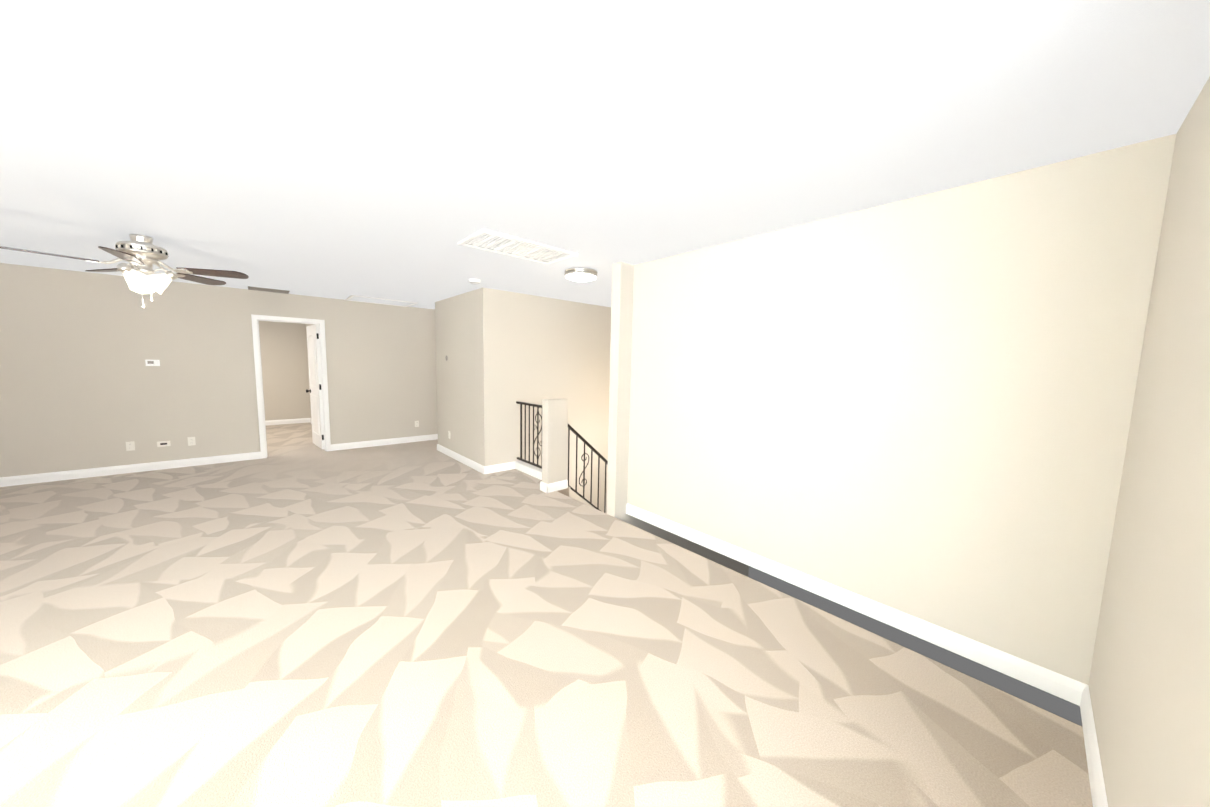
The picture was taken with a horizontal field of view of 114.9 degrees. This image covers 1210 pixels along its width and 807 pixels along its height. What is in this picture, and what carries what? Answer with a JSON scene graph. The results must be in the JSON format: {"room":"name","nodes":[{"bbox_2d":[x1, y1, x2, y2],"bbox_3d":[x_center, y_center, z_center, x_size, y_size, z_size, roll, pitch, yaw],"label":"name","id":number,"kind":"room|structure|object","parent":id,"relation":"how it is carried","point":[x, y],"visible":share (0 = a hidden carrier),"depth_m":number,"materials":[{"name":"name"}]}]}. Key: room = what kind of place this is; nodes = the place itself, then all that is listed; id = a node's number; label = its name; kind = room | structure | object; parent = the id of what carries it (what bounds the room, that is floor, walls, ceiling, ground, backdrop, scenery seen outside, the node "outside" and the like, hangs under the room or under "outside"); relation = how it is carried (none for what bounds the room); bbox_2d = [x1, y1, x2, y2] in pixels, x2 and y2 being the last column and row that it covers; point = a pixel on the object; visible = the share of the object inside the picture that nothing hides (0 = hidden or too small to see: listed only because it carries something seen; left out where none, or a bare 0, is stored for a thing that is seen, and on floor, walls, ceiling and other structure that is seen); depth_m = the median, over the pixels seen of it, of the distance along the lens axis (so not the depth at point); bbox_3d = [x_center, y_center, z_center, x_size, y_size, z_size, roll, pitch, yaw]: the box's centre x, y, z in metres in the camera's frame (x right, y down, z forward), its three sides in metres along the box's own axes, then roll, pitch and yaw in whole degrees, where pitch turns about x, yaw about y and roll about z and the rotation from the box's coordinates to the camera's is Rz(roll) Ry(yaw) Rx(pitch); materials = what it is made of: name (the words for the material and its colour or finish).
{"room":"upstairs loft room","nodes":[
{"label":"upstairs loft room","id":0,"kind":"room"},
{"bbox_2d":[0,263,437,476],"bbox_3d":[-3.916,-0.486,6.700,8.540,2.440,0.120,-4,8,-42],"label":"wall","id":1,"kind":"structure","parent":0,"point":[83,385],"depth_m":5.01,"materials":[{"name":"paint"}]},
{"bbox_2d":[126,441,134,450],"bbox_3d":[-5.985,0.537,4.871,0.070,0.115,0.009,-4,8,-42],"label":"electrical outlet","id":2,"kind":"object","parent":1,"relation":"attached to","point":[130,446],"visible":1,"depth_m":4.87,"materials":[{"name":"white plastic"}]},
{"bbox_2d":[145,360,159,365],"bbox_3d":[-5.771,-0.519,4.927,0.120,0.080,0.022,-4,8,-42],"label":"thermostat","id":3,"kind":"object","parent":1,"relation":"attached to","point":[152,362],"visible":1,"depth_m":4.92,"materials":[{"name":"white plastic"}]},
{"bbox_2d":[157,441,170,446],"bbox_3d":[-5.777,0.528,5.058,0.115,0.070,0.008,-4,8,-42],"label":"outlet","id":4,"kind":"object","parent":1,"relation":"attached to","point":[162,443],"visible":1,"depth_m":5.05,"materials":[{"name":"white plastic"}]},
{"bbox_2d":[187,437,195,445],"bbox_3d":[-5.590,0.511,5.224,0.070,0.115,0.009,-4,8,-42],"label":"electrical outlet","id":5,"kind":"object","parent":1,"relation":"attached to","point":[191,440],"visible":1,"depth_m":5.22,"materials":[{"name":"white plastic"}]},
{"bbox_2d":[0,434,437,486],"bbox_3d":[-4.753,0.740,6.002,6.000,0.105,0.015,-4,8,-42],"label":"baseboard","id":6,"kind":"structure","parent":1,"relation":"attached to","point":[63,475],"depth_m":5.05,"materials":[{"name":"white wood"}]},
{"bbox_2d":[251,314,330,458],"bbox_3d":[-4.784,-0.254,5.932,0.848,2.094,0.143,-4,8,-42],"label":"door frame","id":7,"kind":"structure","parent":1,"relation":"attached to","point":[259,386],"depth_m":5.75,"materials":[{"name":"white wood"}]},
{"bbox_2d":[306,325,323,449],"bbox_3d":[-4.840,-0.280,6.456,0.722,2.015,0.169,7,8,43],"label":"door","id":8,"kind":"structure","parent":1,"relation":"in","point":[315,391],"depth_m":6.35,"materials":[{"name":"white wood"}]},
{"bbox_2d":[259,321,310,420],"bbox_3d":[-8.579,-0.663,7.436,4.790,2.440,0.120,-4,8,-42],"label":"wall","id":9,"kind":"structure","parent":0,"point":[284,360],"depth_m":8.63,"materials":[{"name":"paint"}]},
{"bbox_2d":[265,418,309,424],"bbox_3d":[-8.560,0.504,7.502,4.550,0.105,0.015,-4,8,-42],"label":"baseboard","id":10,"kind":"structure","parent":9,"relation":"attached to","point":[287,421],"depth_m":8.73,"materials":[{"name":"white wood"}]},
{"bbox_2d":[306,324,314,413],"bbox_3d":[-5.657,-0.623,7.676,0.120,2.440,3.670,-4,8,-42],"label":"wall","id":11,"kind":"structure","parent":0,"point":[307,359],"depth_m":8.82,"materials":[{"name":"paint"}]},
{"bbox_2d":[435,288,492,465],"bbox_3d":[-2.141,-0.352,5.762,0.120,2.440,1.800,-4,8,-42],"label":"wall","id":12,"kind":"structure","parent":0,"point":[463,326],"depth_m":5.47,"materials":[{"name":"paint"}]},
{"bbox_2d":[437,444,485,473],"bbox_3d":[-2.217,0.813,5.834,0.015,0.105,1.830,-4,8,-42],"label":"baseboard","id":13,"kind":"structure","parent":12,"relation":"attached to","point":[480,468],"depth_m":5.69,"materials":[{"name":"white wood"}]},
{"bbox_2d":[0,423,1092,806],"bbox_3d":[-4.153,1.179,3.794,6.350,0.300,11.740,-4,8,-42],"label":"floor","id":14,"kind":"structure","parent":0,"point":[424,623],"depth_m":1.90,"materials":[{"name":"carpet"}]},
{"bbox_2d":[510,469,568,496],"bbox_3d":[-1.848,0.995,6.122,0.200,0.300,4.000,-4,8,-42],"label":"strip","id":15,"kind":"object","parent":14,"relation":"on","point":[563,491],"visible":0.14,"depth_m":5.02,"materials":[{"name":"carpet"}]},
{"bbox_2d":[515,461,541,479],"bbox_3d":[-0.903,0.914,5.118,0.100,0.105,1.030,-4,8,-42],"label":"baseboard","id":16,"kind":"structure","parent":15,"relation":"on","point":[530,469],"depth_m":5.20,"materials":[{"name":"white wood"}]},
{"bbox_2d":[542,398,567,483],"bbox_3d":[-0.593,0.486,4.569,0.285,1.080,0.120,-4,8,-42],"label":"newel post","id":17,"kind":"object","parent":15,"relation":"on","point":[554,435],"visible":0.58,"depth_m":4.50,"materials":[{"name":"paint"}]},
{"bbox_2d":[516,401,541,468],"bbox_3d":[-0.892,0.424,5.069,0.040,0.820,1.030,-4,8,-42],"label":"loft railing","id":18,"kind":"object","parent":17,"relation":"attached to","point":[537,427],"visible":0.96,"depth_m":5.16,"materials":[{"name":"black metal"}]},
{"bbox_2d":[540,480,567,492],"bbox_3d":[-0.609,0.971,4.613,0.300,0.105,0.150,-4,8,-42],"label":"baseboard","id":19,"kind":"structure","parent":17,"relation":"attached to","point":[553,487],"depth_m":4.54,"materials":[{"name":"white wood"}]},
{"bbox_2d":[492,289,610,513],"bbox_3d":[-0.425,1.060,6.345,3.070,5.290,0.120,-4,8,-42],"label":"wall","id":20,"kind":"structure","parent":0,"point":[546,348],"depth_m":5.73,"materials":[{"name":"paint"}]},
{"bbox_2d":[486,462,514,473],"bbox_3d":[-1.437,0.882,5.319,0.425,0.105,0.015,-4,8,-42],"label":"baseboard","id":21,"kind":"structure","parent":20,"relation":"attached to","point":[510,465],"depth_m":5.31,"materials":[{"name":"white wood"}]},
{"bbox_2d":[0,0,1209,308],"bbox_3d":[-2.870,-1.530,4.624,9.640,0.100,11.740,-4,8,-42],"label":"ceiling","id":22,"kind":"structure","parent":0,"point":[366,148],"depth_m":1.50,"materials":[{"name":"paint"}]},
{"bbox_2d":[0,234,248,306],"bbox_3d":[-3.721,-1.060,3.098,1.279,0.567,1.249,-4,8,-42],"label":"ceiling fan","id":23,"kind":"object","parent":22,"relation":"hanging from","point":[142,254],"visible":1,"depth_m":3.10,"materials":[{"name":"silver metal"}]},
{"bbox_2d":[248,286,289,293],"bbox_3d":[-4.751,-1.601,5.461,0.440,0.010,0.300,-4,8,-42],"label":"ceiling vent","id":24,"kind":"object","parent":22,"relation":"in","point":[268,290],"visible":1,"depth_m":5.44,"materials":[{"name":"grey metal"}]},
{"bbox_2d":[345,295,416,306],"bbox_3d":[-3.623,-1.657,6.269,0.920,0.012,0.620,-4,8,-42],"label":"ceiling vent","id":25,"kind":"structure","parent":22,"relation":"in","point":[356,298],"depth_m":6.24,"materials":[{"name":"white metal"}]},
{"bbox_2d":[468,278,480,283],"bbox_3d":[-1.514,-1.416,4.482,0.136,0.040,0.136,-4,8,-42],"label":"smoke detector","id":26,"kind":"object","parent":22,"relation":"attached to","point":[474,281],"visible":1,"depth_m":4.44,"materials":[{"name":"white plastic"}]},
{"bbox_2d":[458,229,577,263],"bbox_3d":[-0.706,-1.284,3.212,0.860,0.012,0.460,-4,8,-42],"label":"ceiling vent","id":27,"kind":"object","parent":22,"relation":"in","point":[492,241],"visible":1,"depth_m":3.17,"materials":[{"name":"white plastic"}]},
{"bbox_2d":[565,268,596,281],"bbox_3d":[-0.247,-1.311,3.974,0.336,0.090,0.336,-4,8,-42],"label":"flush ceiling light","id":28,"kind":"object","parent":22,"relation":"attached to","point":[581,274],"visible":1,"depth_m":3.86,"materials":[{"name":"white glass"}]},
{"bbox_2d":[607,262,744,574],"bbox_3d":[1.064,1.250,4.776,2.720,5.290,0.120,-4,8,-42],"label":"wall","id":29,"kind":"structure","parent":0,"point":[620,364],"depth_m":3.76,"materials":[{"name":"paint"}]},
{"bbox_2d":[745,564,748,576],"bbox_3d":[1.438,1.087,6.479,0.120,5.290,2.170,-4,8,-42],"label":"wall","id":30,"kind":"structure","parent":0,"point":[746,570],"depth_m":5.81,"materials":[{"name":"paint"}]},
{"bbox_2d":[627,134,1175,684],"bbox_3d":[1.271,0.027,2.753,0.120,2.440,2.930,-4,8,-42],"label":"wall","id":31,"kind":"structure","parent":0,"point":[919,406],"depth_m":2.11,"materials":[{"name":"paint"}]},
{"bbox_2d":[626,503,1077,702],"bbox_3d":[1.185,1.190,2.837,0.015,0.105,2.900,-4,8,-42],"label":"baseboard","id":32,"kind":"structure","parent":31,"relation":"attached to","point":[1049,681],"depth_m":2.27,"materials":[{"name":"white wood"}]},
{"bbox_2d":[1088,77,1209,806],"bbox_3d":[0.270,0.300,-0.178,5.540,2.440,0.120,-4,8,-42],"label":"wall","id":33,"kind":"structure","parent":0,"point":[1149,685],"depth_m":1.13,"materials":[{"name":"paint"}]},
{"bbox_2d":[1074,681,1107,806],"bbox_3d":[0.199,1.455,-0.011,5.300,0.105,0.015,-4,8,-42],"label":"baseboard","id":34,"kind":"structure","parent":33,"relation":"attached to","point":[1076,692],"depth_m":1.49,"materials":[{"name":"white wood"}]},
{"bbox_3d":[0.309,2.580,5.723,2.720,2.922,2.050,-4,8,-42],"label":"stairs","id":35,"kind":"structure","parent":0,"visible":0},
{"bbox_2d":[568,424,607,512],"bbox_3d":[0.273,1.431,5.464,2.118,2.543,0.040,-4,8,-42],"label":"stair railing","id":36,"kind":"object","parent":35,"relation":"on","point":[579,436],"visible":0.33,"depth_m":4.92,"materials":[{"name":"black metal"}]}
]}

